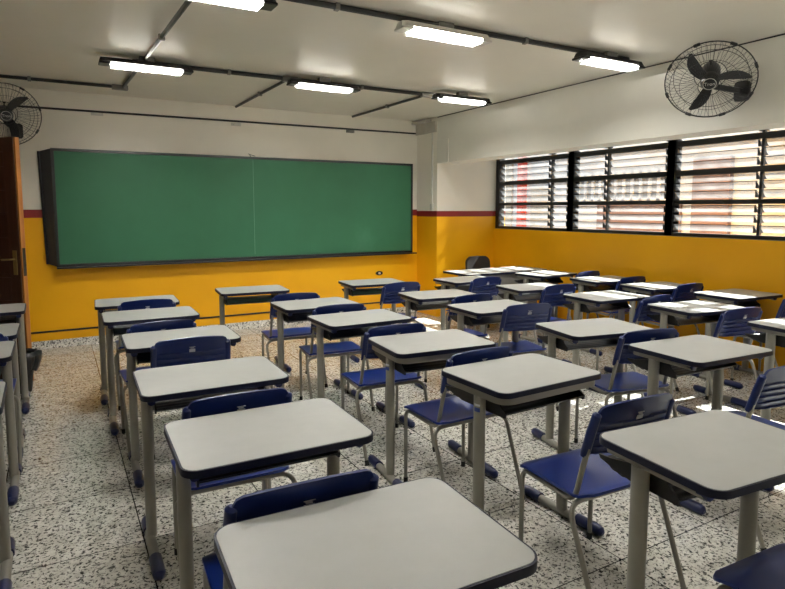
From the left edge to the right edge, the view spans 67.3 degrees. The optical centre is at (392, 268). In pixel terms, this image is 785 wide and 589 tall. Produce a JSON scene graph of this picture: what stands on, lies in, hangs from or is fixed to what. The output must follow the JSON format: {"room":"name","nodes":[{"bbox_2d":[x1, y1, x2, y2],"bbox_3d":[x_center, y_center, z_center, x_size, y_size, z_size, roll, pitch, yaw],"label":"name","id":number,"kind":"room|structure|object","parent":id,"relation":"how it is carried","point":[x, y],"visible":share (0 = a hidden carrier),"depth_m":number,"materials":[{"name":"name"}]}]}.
{"room":"classroom","nodes":[
{"label":"classroom","id":0,"kind":"room"},
{"bbox_2d":[0,86,416,341],"bbox_3d":[-1.542,-0.638,7.611,6.675,2.745,0.200,-3,7,-29],"label":"wall","id":1,"kind":"structure","parent":0,"point":[59,299],"depth_m":6.97,"materials":[{"name":"paint"}]},
{"bbox_2d":[0,82,41,144],"bbox_3d":[-3.812,-1.516,5.818,0.395,0.585,0.544,2,6,22],"label":"wall fan","id":2,"kind":"object","parent":1,"relation":"attached to","point":[6,111],"visible":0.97,"depth_m":5.85,"materials":[{"name":"black metal"}]},
{"bbox_2d":[18,105,415,133],"bbox_3d":[-1.783,-1.795,7.228,4.914,0.042,0.022,-3,7,-29],"label":"conduit","id":3,"kind":"object","parent":1,"relation":"attached to","point":[22,106],"visible":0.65,"depth_m":6.97,"materials":[{"name":"black metal"}]},
{"bbox_2d":[32,307,414,348],"bbox_3d":[-2.015,0.725,7.354,5.464,0.085,0.015,-3,7,-29],"label":"baseboard","id":4,"kind":"structure","parent":1,"relation":"attached to","point":[261,323],"depth_m":6.61,"materials":[{"name":"stone"}]},
{"bbox_2d":[37,148,416,268],"bbox_3d":[-1.688,-0.756,7.304,4.598,1.308,0.164,-3,7,-29],"label":"chalkboard","id":5,"kind":"object","parent":1,"relation":"attached to","point":[101,208],"visible":1,"depth_m":7.02,"materials":[{"name":"green"}]},
{"bbox_2d":[0,312,784,588],"bbox_3d":[0.603,1.210,3.705,6.975,0.150,9.600,-3,7,-29],"label":"floor","id":6,"kind":"structure","parent":0,"point":[75,520],"depth_m":3.20,"materials":[{"name":"stone"}]},
{"bbox_2d":[0,381,15,588],"bbox_3d":[-1.825,0.899,2.256,0.616,0.760,0.539,-3,7,-30],"label":"school desk","id":7,"kind":"object","parent":6,"relation":"on","point":[7,543],"visible":1,"depth_m":2.44,"materials":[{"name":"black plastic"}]},
{"bbox_2d":[0,341,21,505],"bbox_3d":[-2.292,0.820,3.042,0.616,0.760,0.539,-3,7,-29],"label":"school desk","id":8,"kind":"object","parent":6,"relation":"on","point":[7,348],"visible":1,"depth_m":3.21,"materials":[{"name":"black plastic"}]},
{"bbox_2d":[0,333,22,471],"bbox_3d":[-2.456,0.753,3.446,0.489,0.820,0.521,-3,7,-29],"label":"chair","id":9,"kind":"object","parent":6,"relation":"on","point":[2,337],"visible":0.3,"depth_m":3.43,"materials":[{"name":"blue plastic"}]},
{"bbox_2d":[0,323,25,456],"bbox_3d":[-2.592,0.768,3.559,0.616,0.760,0.539,-3,7,-29],"label":"school desk","id":10,"kind":"object","parent":6,"relation":"on","point":[11,330],"visible":0.39,"depth_m":3.72,"materials":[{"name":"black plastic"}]},
{"bbox_2d":[0,303,30,413],"bbox_3d":[-3.059,0.685,4.376,0.616,0.760,0.539,-3,7,-30],"label":"school desk","id":11,"kind":"object","parent":6,"relation":"on","point":[17,309],"visible":0.86,"depth_m":4.54,"materials":[{"name":"laminate"}]},
{"bbox_2d":[17,348,41,393],"bbox_3d":[-3.043,0.849,4.844,0.306,0.340,0.303,-3,7,-29],"label":"waste bin","id":12,"kind":"object","parent":6,"relation":"on","point":[33,356],"visible":0.38,"depth_m":4.82,"materials":[{"name":"black plastic"}]},
{"bbox_2d":[94,295,179,404],"bbox_3d":[-2.078,0.639,4.837,0.616,0.760,0.539,-3,6,-27],"label":"school desk","id":13,"kind":"object","parent":6,"relation":"on","point":[102,305],"visible":0.31,"depth_m":4.76,"materials":[{"name":"grey laminate"}]},
{"bbox_2d":[114,299,175,409],"bbox_3d":[-1.962,0.626,4.711,0.489,0.820,0.521,-3,7,-28],"label":"chair","id":14,"kind":"object","parent":6,"relation":"on","point":[148,303],"visible":0.44,"depth_m":4.50,"materials":[{"name":"blue plastic"}]},
{"bbox_2d":[101,306,199,434],"bbox_3d":[-1.723,0.700,4.236,0.616,0.760,0.539,-3,7,-28],"label":"school desk","id":15,"kind":"object","parent":6,"relation":"on","point":[116,323],"visible":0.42,"depth_m":4.15,"materials":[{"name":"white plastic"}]},
{"bbox_2d":[113,323,139,335],"bbox_3d":[-1.774,0.400,4.302,0.487,0.087,0.322,-3,7,-28],"label":"tray","id":16,"kind":"object","parent":15,"relation":"on","point":[117,329],"depth_m":4.26,"materials":[{"name":"black plastic"}]},
{"bbox_2d":[119,319,196,459],"bbox_3d":[-1.522,0.713,3.849,0.489,0.820,0.521,-4,7,-32],"label":"chair","id":17,"kind":"object","parent":6,"relation":"on","point":[178,323],"visible":0.27,"depth_m":3.65,"materials":[{"name":"blue plastic"}]},
{"bbox_2d":[121,325,240,487],"bbox_3d":[-1.241,0.774,3.495,0.616,0.760,0.539,-3,7,-28],"label":"school desk","id":18,"kind":"object","parent":6,"relation":"on","point":[137,346],"visible":0.42,"depth_m":3.42,"materials":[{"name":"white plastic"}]},
{"bbox_2d":[150,335,230,459],"bbox_3d":[-1.164,0.759,3.393,0.489,0.820,0.521,-3,6,-26],"label":"chair","id":19,"kind":"object","parent":6,"relation":"on","point":[188,350],"visible":0.47,"depth_m":3.19,"materials":[{"name":"blue plastic"}]},
{"bbox_2d":[133,356,288,580],"bbox_3d":[-0.822,0.854,2.701,0.616,0.760,0.539,-3,7,-28],"label":"school desk","id":20,"kind":"object","parent":6,"relation":"on","point":[174,387],"visible":0.77,"depth_m":2.61,"materials":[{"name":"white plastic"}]},
{"bbox_2d":[152,386,265,413],"bbox_3d":[-0.873,0.554,2.767,0.487,0.087,0.322,-3,7,-28],"label":"tray","id":21,"kind":"object","parent":20,"relation":"on","point":[180,403],"depth_m":2.66,"materials":[{"name":"black plastic"}]},
{"bbox_2d":[171,388,296,574],"bbox_3d":[-0.660,0.856,2.431,0.489,0.820,0.521,-3,6,-27],"label":"chair","id":22,"kind":"object","parent":6,"relation":"on","point":[238,401],"visible":0.34,"depth_m":2.27,"materials":[{"name":"blue plastic"}]},
{"bbox_2d":[215,285,291,371],"bbox_3d":[-1.305,0.570,5.523,0.616,0.760,0.539,-3,6,-25],"label":"school desk","id":23,"kind":"object","parent":6,"relation":"on","point":[224,293],"visible":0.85,"depth_m":5.46,"materials":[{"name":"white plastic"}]},
{"bbox_2d":[224,294,277,304],"bbox_3d":[-1.350,0.270,5.592,0.487,0.087,0.322,-3,6,-25],"label":"tray","id":24,"kind":"object","parent":23,"relation":"on","point":[258,298],"depth_m":5.63,"materials":[{"name":"black plastic"}]},
{"bbox_2d":[164,398,372,588],"bbox_3d":[-0.423,0.921,2.035,0.616,0.760,0.539,-3,7,-28],"label":"school desk","id":25,"kind":"object","parent":6,"relation":"on","point":[204,449],"visible":0.98,"depth_m":1.95,"materials":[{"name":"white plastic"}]},
{"bbox_2d":[195,450,339,487],"bbox_3d":[-0.474,0.621,2.101,0.487,0.087,0.322,-3,7,-28],"label":"tray","id":26,"kind":"object","parent":25,"relation":"on","point":[299,460],"depth_m":1.98,"materials":[{"name":"black plastic"}]},
{"bbox_2d":[202,469,378,588],"bbox_3d":[-0.299,0.928,1.714,0.489,0.820,0.521,-3,6,-27],"label":"chair","id":27,"kind":"object","parent":6,"relation":"on","point":[298,494],"visible":0.31,"depth_m":1.51,"materials":[{"name":"blue plastic"}]},
{"bbox_2d":[261,292,327,387],"bbox_3d":[-0.870,0.589,5.077,0.489,0.820,0.521,-3,6,-25],"label":"chair","id":28,"kind":"object","parent":6,"relation":"on","point":[302,332],"visible":0.46,"depth_m":4.95,"materials":[{"name":"blue plastic"}]},
{"bbox_2d":[270,297,363,401],"bbox_3d":[-0.610,0.652,4.709,0.616,0.760,0.539,-3,7,-29],"label":"school desk","id":29,"kind":"object","parent":6,"relation":"on","point":[289,311],"visible":0.52,"depth_m":4.64,"materials":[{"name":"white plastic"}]},
{"bbox_2d":[275,312,311,322],"bbox_3d":[-0.663,0.352,4.774,0.487,0.087,0.322,-3,7,-29],"label":"tray","id":30,"kind":"object","parent":29,"relation":"on","point":[296,317],"depth_m":4.69,"materials":[{"name":"black plastic"}]},
{"bbox_2d":[299,303,374,410],"bbox_3d":[-0.451,0.647,4.501,0.489,0.820,0.521,-3,6,-24],"label":"chair","id":31,"kind":"object","parent":6,"relation":"on","point":[341,348],"visible":0.49,"depth_m":4.41,"materials":[{"name":"blue plastic"}]},
{"bbox_2d":[307,309,414,427],"bbox_3d":[-0.226,0.713,4.104,0.616,0.760,0.539,-3,7,-30],"label":"school desk","id":32,"kind":"object","parent":6,"relation":"on","point":[333,326],"visible":0.71,"depth_m":4.01,"materials":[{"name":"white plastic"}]},
{"bbox_2d":[312,324,390,340],"bbox_3d":[-0.280,0.413,4.169,0.487,0.087,0.322,-3,7,-30],"label":"tray","id":33,"kind":"object","parent":32,"relation":"on","point":[355,332],"depth_m":4.10,"materials":[{"name":"black plastic"}]},
{"bbox_2d":[338,278,404,362],"bbox_3d":[-0.200,0.513,6.086,0.616,0.760,0.539,-3,6,-25],"label":"school desk","id":34,"kind":"object","parent":6,"relation":"on","point":[350,286],"visible":0.6,"depth_m":6.01,"materials":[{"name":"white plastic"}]},
{"bbox_2d":[342,287,381,295],"bbox_3d":[-0.245,0.213,6.155,0.487,0.087,0.322,-3,6,-25],"label":"tray","id":35,"kind":"object","parent":34,"relation":"on","point":[362,291],"depth_m":6.16,"materials":[{"name":"black plastic"}]},
{"bbox_2d":[214,477,537,588],"bbox_3d":[-0.046,0.990,1.349,0.616,0.760,0.539,-3,6,-27],"label":"school desk","id":36,"kind":"object","parent":6,"relation":"on","point":[421,533],"visible":1,"depth_m":1.30,"materials":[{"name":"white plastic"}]},
{"bbox_2d":[341,323,434,465],"bbox_3d":[-0.050,0.723,3.749,0.489,0.820,0.521,-3,6,-26],"label":"chair","id":37,"kind":"object","parent":6,"relation":"on","point":[374,378],"visible":0.52,"depth_m":3.63,"materials":[{"name":"blue plastic"}]},
{"bbox_2d":[380,282,420,366],"bbox_3d":[0.008,0.517,5.792,0.489,0.820,0.521,-3,7,-28],"label":"chair","id":38,"kind":"object","parent":6,"relation":"on","point":[389,294],"visible":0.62,"depth_m":5.58,"materials":[{"name":"blue plastic"}]},
{"bbox_2d":[368,329,498,484],"bbox_3d":[0.222,0.787,3.370,0.616,0.760,0.524,-3,6,-25],"label":"school desk","id":39,"kind":"object","parent":6,"relation":"on","point":[430,350],"visible":0.77,"depth_m":3.24,"materials":[{"name":"laminate"}]},
{"bbox_2d":[374,351,446,374],"bbox_3d":[0.200,0.492,3.389,0.487,0.087,0.417,-3,6,-25],"label":"tray","id":40,"kind":"object","parent":39,"relation":"on","point":[440,364],"depth_m":3.26,"materials":[{"name":"black plastic"}]},
{"bbox_2d":[398,289,475,388],"bbox_3d":[0.408,0.600,5.223,0.616,0.760,0.539,-3,6,-25],"label":"school desk","id":41,"kind":"object","parent":6,"relation":"on","point":[429,299],"visible":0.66,"depth_m":5.14,"materials":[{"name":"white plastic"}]},
{"bbox_2d":[401,300,451,310],"bbox_3d":[0.363,0.300,5.291,0.487,0.087,0.322,-3,6,-25],"label":"tray","id":42,"kind":"object","parent":41,"relation":"on","point":[431,305],"depth_m":5.27,"materials":[{"name":"black plastic"}]},
{"bbox_2d":[424,293,492,394],"bbox_3d":[0.573,0.597,5.002,0.489,0.820,0.521,-3,7,-29],"label":"chair","id":43,"kind":"object","parent":6,"relation":"on","point":[480,297],"visible":0.24,"depth_m":4.82,"materials":[{"name":"blue plastic"}]},
{"bbox_2d":[403,346,525,498],"bbox_3d":[0.358,0.785,3.128,0.489,0.820,0.521,-3,7,-30],"label":"chair","id":44,"kind":"object","parent":6,"relation":"on","point":[446,412],"visible":0.48,"depth_m":3.06,"materials":[{"name":"blue plastic"}]},
{"bbox_2d":[433,276,501,332],"bbox_3d":[0.799,0.490,6.318,0.616,0.760,0.539,-3,7,-30],"label":"school desk","id":45,"kind":"object","parent":6,"relation":"on","point":[462,282],"visible":0.32,"depth_m":6.24,"materials":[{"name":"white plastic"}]},
{"bbox_2d":[434,284,469,291],"bbox_3d":[0.744,0.191,6.381,0.487,0.087,0.322,-3,7,-30],"label":"tray","id":46,"kind":"object","parent":45,"relation":"on","point":[461,287],"depth_m":6.43,"materials":[{"name":"black plastic"}]},
{"bbox_2d":[446,276,502,338],"bbox_3d":[0.869,0.475,6.211,0.489,0.820,0.521,-4,7,-33],"label":"chair","id":47,"kind":"object","parent":6,"relation":"on","point":[484,284],"visible":0.56,"depth_m":6.03,"materials":[{"name":"blue plastic"}]},
{"bbox_2d":[465,256,489,327],"bbox_3d":[1.236,0.290,7.723,0.559,0.874,0.534,-3,7,-29],"label":"office chair","id":48,"kind":"object","parent":6,"relation":"on","point":[472,262],"visible":0.29,"depth_m":7.86,"materials":[{"name":"black plastic"}]},
{"bbox_2d":[445,299,527,396],"bbox_3d":[0.786,0.666,4.571,0.616,0.760,0.539,-3,6,-28],"label":"school desk","id":49,"kind":"object","parent":6,"relation":"on","point":[472,314],"visible":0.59,"depth_m":4.51,"materials":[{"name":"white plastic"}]},
{"bbox_2d":[449,315,501,326],"bbox_3d":[0.735,0.366,4.637,0.487,0.087,0.322,-3,6,-28],"label":"tray","id":50,"kind":"object","parent":49,"relation":"on","point":[466,320],"depth_m":4.57,"materials":[{"name":"black plastic"}]},
{"bbox_2d":[443,266,546,329],"bbox_3d":[1.262,0.397,7.238,1.248,0.758,0.508,-3,7,-30],"label":"desk","id":51,"kind":"object","parent":6,"relation":"on","point":[507,274],"visible":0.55,"depth_m":7.04,"materials":[{"name":"laminate"}]},
{"bbox_2d":[441,353,604,536],"bbox_3d":[0.596,0.850,2.742,0.616,0.760,0.524,-4,7,-31],"label":"school desk","id":52,"kind":"object","parent":6,"relation":"on","point":[502,387],"visible":0.91,"depth_m":2.64,"materials":[{"name":"grey laminate"}]},
{"bbox_2d":[446,385,584,418],"bbox_3d":[0.568,0.555,2.758,0.487,0.087,0.417,-4,7,-31],"label":"tray","id":53,"kind":"object","parent":52,"relation":"on","point":[502,411],"depth_m":2.64,"materials":[{"name":"black plastic"}]},
{"bbox_2d":[496,303,558,410],"bbox_3d":[0.942,0.644,4.532,0.489,0.820,0.521,-2,6,-20],"label":"chair","id":54,"kind":"object","parent":6,"relation":"on","point":[520,317],"visible":0.74,"depth_m":4.35,"materials":[{"name":"blue plastic"}]},
{"bbox_2d":[496,283,571,362],"bbox_3d":[1.365,0.551,5.710,0.616,0.760,0.539,-2,6,-22],"label":"school desk","id":55,"kind":"object","parent":6,"relation":"on","point":[527,291],"visible":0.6,"depth_m":5.67,"materials":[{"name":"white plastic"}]},
{"bbox_2d":[498,292,541,301],"bbox_3d":[1.325,0.251,5.781,0.487,0.087,0.322,-2,6,-22],"label":"tray","id":56,"kind":"object","parent":55,"relation":"on","point":[525,296],"depth_m":5.76,"materials":[{"name":"black plastic"}]},
{"bbox_2d":[514,270,576,342],"bbox_3d":[1.789,0.431,6.901,0.616,0.760,0.539,-4,7,-35],"label":"school desk","id":57,"kind":"object","parent":6,"relation":"on","point":[543,276],"visible":0.58,"depth_m":6.82,"materials":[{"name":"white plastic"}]},
{"bbox_2d":[514,277,562,283],"bbox_3d":[1.726,0.132,6.960,0.487,0.087,0.322,-4,7,-35],"label":"tray","id":58,"kind":"object","parent":57,"relation":"on","point":[556,280],"depth_m":7.00,"materials":[{"name":"black plastic"}]},
{"bbox_2d":[534,284,581,365],"bbox_3d":[1.459,0.534,5.624,0.489,0.820,0.521,-3,7,-29],"label":"chair","id":59,"kind":"object","parent":6,"relation":"on","point":[553,294],"visible":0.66,"depth_m":5.43,"materials":[{"name":"blue plastic"}]},
{"bbox_2d":[531,318,652,450],"bbox_3d":[1.281,0.746,3.775,0.616,0.760,0.539,-2,6,-20],"label":"school desk","id":60,"kind":"object","parent":6,"relation":"on","point":[597,332],"visible":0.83,"depth_m":3.74,"materials":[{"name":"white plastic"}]},
{"bbox_2d":[537,335,618,351],"bbox_3d":[1.244,0.446,3.847,0.487,0.087,0.322,-2,6,-20],"label":"tray","id":61,"kind":"object","parent":60,"relation":"on","point":[561,344],"depth_m":3.79,"materials":[{"name":"black plastic"}]},
{"bbox_2d":[570,275,624,355],"bbox_3d":[2.275,0.487,6.352,0.616,0.760,0.539,-3,6,-25],"label":"school desk","id":62,"kind":"object","parent":6,"relation":"on","point":[591,283],"visible":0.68,"depth_m":6.26,"materials":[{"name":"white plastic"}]},
{"bbox_2d":[575,284,616,291],"bbox_3d":[2.230,0.186,6.421,0.487,0.087,0.322,-3,6,-25],"label":"tray","id":63,"kind":"object","parent":62,"relation":"on","point":[586,288],"depth_m":6.46,"materials":[{"name":"black plastic"}]},
{"bbox_2d":[518,393,686,588],"bbox_3d":[0.826,0.861,2.374,0.489,0.820,0.521,-3,6,-27],"label":"chair","id":64,"kind":"object","parent":6,"relation":"on","point":[581,474],"visible":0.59,"depth_m":2.26,"materials":[{"name":"blue plastic"}]},
{"bbox_2d":[563,290,649,392],"bbox_3d":[1.845,0.610,5.123,0.616,0.760,0.539,-3,6,-27],"label":"school desk","id":65,"kind":"object","parent":6,"relation":"on","point":[608,300],"visible":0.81,"depth_m":5.06,"materials":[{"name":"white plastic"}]},
{"bbox_2d":[563,302,630,312],"bbox_3d":[1.796,0.310,5.190,0.487,0.087,0.322,-3,6,-27],"label":"tray","id":66,"kind":"object","parent":65,"relation":"on","point":[621,306],"depth_m":5.16,"materials":[{"name":"black plastic"}]},
{"bbox_2d":[586,276,645,325],"bbox_3d":[2.386,0.471,6.257,0.489,0.820,0.521,-3,7,-29],"label":"chair","id":67,"kind":"object","parent":6,"relation":"on","point":[634,279],"visible":0.34,"depth_m":6.08,"materials":[{"name":"blue plastic"}]},
{"bbox_2d":[574,328,678,442],"bbox_3d":[1.442,0.736,3.618,0.489,0.820,0.521,-2,6,-18],"label":"chair","id":68,"kind":"object","parent":6,"relation":"on","point":[622,383],"visible":0.57,"depth_m":3.48,"materials":[{"name":"blue plastic"}]},
{"bbox_2d":[596,294,678,396],"bbox_3d":[2.038,0.603,4.938,0.489,0.820,0.521,-4,7,-32],"label":"chair","id":69,"kind":"object","parent":6,"relation":"on","point":[641,312],"visible":0.4,"depth_m":4.71,"materials":[{"name":"blue plastic"}]},
{"bbox_2d":[620,281,681,327],"bbox_3d":[2.605,0.543,5.795,0.616,0.760,0.539,-3,6,-24],"label":"school desk","id":70,"kind":"object","parent":6,"relation":"on","point":[646,288],"visible":0.27,"depth_m":5.72,"materials":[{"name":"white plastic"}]},
{"bbox_2d":[637,283,703,334],"bbox_3d":[2.696,0.527,5.700,0.489,0.820,0.521,-3,7,-28],"label":"chair","id":71,"kind":"object","parent":6,"relation":"on","point":[684,292],"visible":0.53,"depth_m":5.50,"materials":[{"name":"blue plastic"}]},
{"bbox_2d":[599,410,784,588],"bbox_3d":[1.040,0.934,1.906,0.616,0.760,0.539,-3,6,-25],"label":"school desk","id":72,"kind":"object","parent":6,"relation":"on","point":[709,455],"visible":1,"depth_m":1.83,"materials":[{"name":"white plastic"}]},
{"bbox_2d":[599,453,696,505],"bbox_3d":[0.995,0.634,1.975,0.487,0.087,0.322,-3,6,-25],"label":"tray","id":73,"kind":"object","parent":72,"relation":"on","point":[658,486],"depth_m":1.81,"materials":[{"name":"black plastic"}]},
{"bbox_2d":[643,300,746,414],"bbox_3d":[2.345,0.667,4.560,0.616,0.760,0.539,-2,6,-21],"label":"school desk","id":74,"kind":"object","parent":6,"relation":"on","point":[679,313],"visible":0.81,"depth_m":4.51,"materials":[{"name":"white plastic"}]},
{"bbox_2d":[647,314,720,325],"bbox_3d":[2.307,0.367,4.631,0.487,0.087,0.322,-2,6,-21],"label":"tray","id":75,"kind":"object","parent":74,"relation":"on","point":[673,320],"depth_m":4.60,"materials":[{"name":"black plastic"}]},
{"bbox_2d":[627,335,773,514],"bbox_3d":[1.656,0.802,3.212,0.616,0.760,0.539,-3,6,-26],"label":"school desk","id":76,"kind":"object","parent":6,"relation":"on","point":[675,357],"visible":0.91,"depth_m":3.13,"materials":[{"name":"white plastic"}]},
{"bbox_2d":[627,357,737,378],"bbox_3d":[1.608,0.503,3.280,0.487,0.087,0.322,-3,6,-26],"label":"tray","id":77,"kind":"object","parent":76,"relation":"on","point":[665,369],"depth_m":3.19,"materials":[{"name":"black plastic"}]},
{"bbox_2d":[670,307,762,399],"bbox_3d":[2.401,0.662,4.353,0.489,0.820,0.521,-3,6,-24],"label":"chair","id":78,"kind":"object","parent":6,"relation":"on","point":[733,322],"visible":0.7,"depth_m":4.15,"materials":[{"name":"blue plastic"}]},
{"bbox_2d":[675,365,784,550],"bbox_3d":[1.723,0.813,2.853,0.489,0.820,0.521,-3,6,-26],"label":"chair","id":79,"kind":"object","parent":6,"relation":"on","point":[768,391],"visible":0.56,"depth_m":2.62,"materials":[{"name":"blue plastic"}]},
{"bbox_2d":[692,289,782,388],"bbox_3d":[3.050,0.598,5.247,0.616,0.760,0.539,-3,6,-26],"label":"school desk","id":80,"kind":"object","parent":6,"relation":"on","point":[739,297],"visible":0.52,"depth_m":5.18,"materials":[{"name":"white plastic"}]},
{"bbox_2d":[714,300,760,306],"bbox_3d":[3.003,0.298,5.314,0.487,0.087,0.322,-3,6,-26],"label":"tray","id":81,"kind":"object","parent":80,"relation":"on","point":[754,303],"depth_m":5.34,"materials":[{"name":"black plastic"}]},
{"bbox_2d":[713,543,784,588],"bbox_3d":[1.232,0.938,1.614,0.489,0.820,0.521,-3,6,-27],"label":"chair","id":82,"kind":"object","parent":6,"relation":"on","point":[765,569],"visible":1,"depth_m":1.74,"materials":[{"name":"blue plastic"}]},
{"bbox_2d":[730,299,784,380],"bbox_3d":[3.251,0.595,5.018,0.489,0.820,0.521,-3,6,-27],"label":"chair","id":83,"kind":"object","parent":6,"relation":"on","point":[781,311],"visible":0.31,"depth_m":5.02,"materials":[{"name":"blue plastic"}]},
{"bbox_2d":[745,318,784,419],"bbox_3d":[2.697,0.739,3.843,0.616,0.760,0.539,-2,6,-22],"label":"school desk","id":84,"kind":"object","parent":6,"relation":"on","point":[773,335],"visible":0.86,"depth_m":3.79,"materials":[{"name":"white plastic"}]},
{"bbox_2d":[745,333,784,347],"bbox_3d":[2.657,0.439,3.914,0.487,0.087,0.322,-2,6,-22],"label":"tray","id":85,"kind":"object","parent":84,"relation":"on","point":[760,337],"depth_m":3.84,"materials":[{"name":"black plastic"}]},
{"bbox_2d":[0,0,784,120],"bbox_3d":[0.690,-1.675,3.464,7.175,0.150,9.600,-3,7,-29],"label":"ceiling","id":86,"kind":"structure","parent":0,"point":[47,39],"depth_m":4.49,"materials":[{"name":"paint"}]},
{"bbox_2d":[0,74,127,90],"bbox_3d":[-3.380,-1.788,5.589,1.605,0.048,0.056,-3,7,-29],"label":"conduit","id":87,"kind":"object","parent":86,"relation":"attached to","point":[28,78],"visible":1,"depth_m":5.71,"materials":[{"name":"black metal"}]},
{"bbox_2d":[98,56,193,75],"bbox_3d":[-2.026,-1.687,4.870,0.720,0.109,0.132,-3,7,-29],"label":"ceiling lamp","id":88,"kind":"object","parent":86,"relation":"attached to","point":[150,64],"visible":0.98,"depth_m":4.83,"materials":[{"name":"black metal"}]},
{"bbox_2d":[122,0,191,87],"bbox_3d":[-1.877,-1.675,4.575,0.044,0.062,3.181,-3,7,-31],"label":"conduit","id":89,"kind":"object","parent":86,"relation":"attached to","point":[161,37],"visible":0.96,"depth_m":4.08,"materials":[{"name":"black metal"}]},
{"bbox_2d":[190,0,277,11],"bbox_3d":[-0.992,-1.521,3.223,0.720,0.109,0.132,-3,7,-29],"label":"ceiling lamp","id":90,"kind":"object","parent":86,"relation":"attached to","point":[268,5],"visible":1,"depth_m":3.32,"materials":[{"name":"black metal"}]},
{"bbox_2d":[132,59,433,97],"bbox_3d":[-0.702,-1.802,5.731,3.360,0.048,0.056,-3,7,-29],"label":"conduit","id":91,"kind":"object","parent":86,"relation":"attached to","point":[196,68],"visible":0.59,"depth_m":5.51,"materials":[{"name":"black metal"}]},
{"bbox_2d":[286,77,360,93],"bbox_3d":[-0.653,-1.765,5.648,0.720,0.109,0.132,-3,7,-29],"label":"ceiling lamp","id":92,"kind":"object","parent":86,"relation":"attached to","point":[322,84],"visible":1,"depth_m":5.61,"materials":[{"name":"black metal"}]},
{"bbox_2d":[394,20,491,46],"bbox_3d":[0.352,-1.596,3.973,0.720,0.109,0.132,-3,7,-29],"label":"ceiling lamp","id":93,"kind":"object","parent":86,"relation":"attached to","point":[445,32],"visible":0.98,"depth_m":3.93,"materials":[{"name":"white plastic"}]},
{"bbox_2d":[284,0,628,58],"bbox_3d":[0.382,-1.629,3.986,3.550,0.042,0.044,-3,7,-29],"label":"conduit","id":94,"kind":"object","parent":86,"relation":"attached to","point":[337,6],"visible":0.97,"depth_m":3.87,"materials":[{"name":"black metal"}]},
{"bbox_2d":[431,92,491,105],"bbox_3d":[0.748,-1.834,6.338,0.720,0.109,0.132,-3,7,-29],"label":"ceiling lamp","id":95,"kind":"object","parent":86,"relation":"attached to","point":[460,97],"visible":1,"depth_m":6.30,"materials":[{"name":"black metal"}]},
{"bbox_2d":[572,51,644,71],"bbox_3d":[1.740,-1.672,4.724,0.720,0.109,0.132,-3,7,-29],"label":"ceiling lamp","id":96,"kind":"object","parent":86,"relation":"attached to","point":[610,60],"visible":1,"depth_m":4.68,"materials":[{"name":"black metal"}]},
{"bbox_2d":[417,117,505,316],"bbox_3d":[1.009,-0.742,8.646,1.211,2.745,0.517,-3,7,-29],"label":"wall pillar","id":97,"kind":"structure","parent":0,"point":[461,224],"depth_m":8.35,"materials":[{"name":"paint"}]},
{"bbox_2d":[437,33,784,163],"bbox_3d":[2.839,-1.383,4.425,0.300,0.625,8.483,-3,7,-29],"label":"beam","id":98,"kind":"structure","parent":0,"point":[633,107],"depth_m":5.44,"materials":[{"name":"paint"}]},
{"bbox_2d":[437,138,448,162],"bbox_3d":[0.673,-1.575,7.909,0.016,0.310,0.260,-3,7,-29],"label":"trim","id":99,"kind":"structure","parent":98,"relation":"attached to","point":[443,144],"depth_m":7.89,"materials":[{"name":"paint"}]},
{"bbox_2d":[437,33,784,117],"bbox_3d":[2.707,-1.677,4.319,0.004,0.010,8.483,-3,7,-29],"label":"trim","id":100,"kind":"structure","parent":98,"relation":"attached to","point":[784,33],"depth_m":5.45,"materials":[{"name":"black metal"}]},
{"bbox_2d":[664,40,758,117],"bbox_3d":[2.353,-1.391,4.375,0.614,0.484,0.423,2,6,20],"label":"wall fan","id":101,"kind":"object","parent":98,"relation":"attached to","point":[709,75],"visible":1,"depth_m":4.36,"materials":[{"name":"black metal"}]},
{"bbox_2d":[494,228,784,371],"bbox_3d":[3.675,-0.375,5.004,0.200,2.745,8.483,-3,7,-29],"label":"wall","id":102,"kind":"structure","parent":0,"point":[716,263],"depth_m":6.26,"materials":[{"name":"paint"}]},
{"bbox_2d":[495,151,579,230],"bbox_3d":[1.916,-1.276,7.947,0.110,1.512,1.480,-3,7,-29],"label":"window","id":103,"kind":"structure","parent":102,"relation":"in","point":[500,213],"depth_m":7.93,"materials":[{"name":"black metal"}]},
{"bbox_2d":[566,140,675,234],"bbox_3d":[2.600,-1.156,6.752,0.110,1.512,1.465,-3,7,-29],"label":"window","id":104,"kind":"structure","parent":102,"relation":"in","point":[576,155],"depth_m":6.87,"materials":[{"name":"black metal"}]},
{"bbox_2d":[664,129,784,239],"bbox_3d":[3.283,-1.036,5.558,0.110,1.512,1.475,-3,7,-29],"label":"window","id":105,"kind":"structure","parent":102,"relation":"in","point":[674,158],"depth_m":5.67,"materials":[{"name":"black metal"}]},
{"bbox_3d":[-2.304,-0.076,2.028,0.200,2.745,9.200,-3,7,-29],"label":"wall","id":106,"kind":"structure","parent":0,"visible":0},
{"bbox_2d":[0,137,33,380],"bbox_3d":[-3.559,-0.071,5.167,0.862,2.094,0.174,2,6,16],"label":"door","id":107,"kind":"structure","parent":106,"relation":"in","point":[13,263],"depth_m":5.02,"materials":[{"name":"brown wood"}]},
{"label":"outside","id":108,"kind":"structure","parent":0,"visible":0},
{"bbox_3d":[6.119,0.652,9.349,8.225,0.130,22.000,-3,7,-29],"label":"ground","id":109,"kind":"structure","parent":108,"visible":0},
{"bbox_2d":[505,127,784,235],"bbox_3d":[5.782,-1.353,8.954,0.800,3.900,20.000,-3,7,-29],"label":"neighbouring building","id":110,"kind":"structure","parent":109,"relation":"on","point":[593,214],"depth_m":10.75,"materials":[{"name":"white"}]},
{"bbox_2d":[579,169,666,200],"bbox_3d":[4.374,-1.601,11.518,0.040,0.560,2.370,-3,7,-29],"label":"grille","id":111,"kind":"object","parent":110,"relation":"attached to","point":[648,194],"depth_m":11.34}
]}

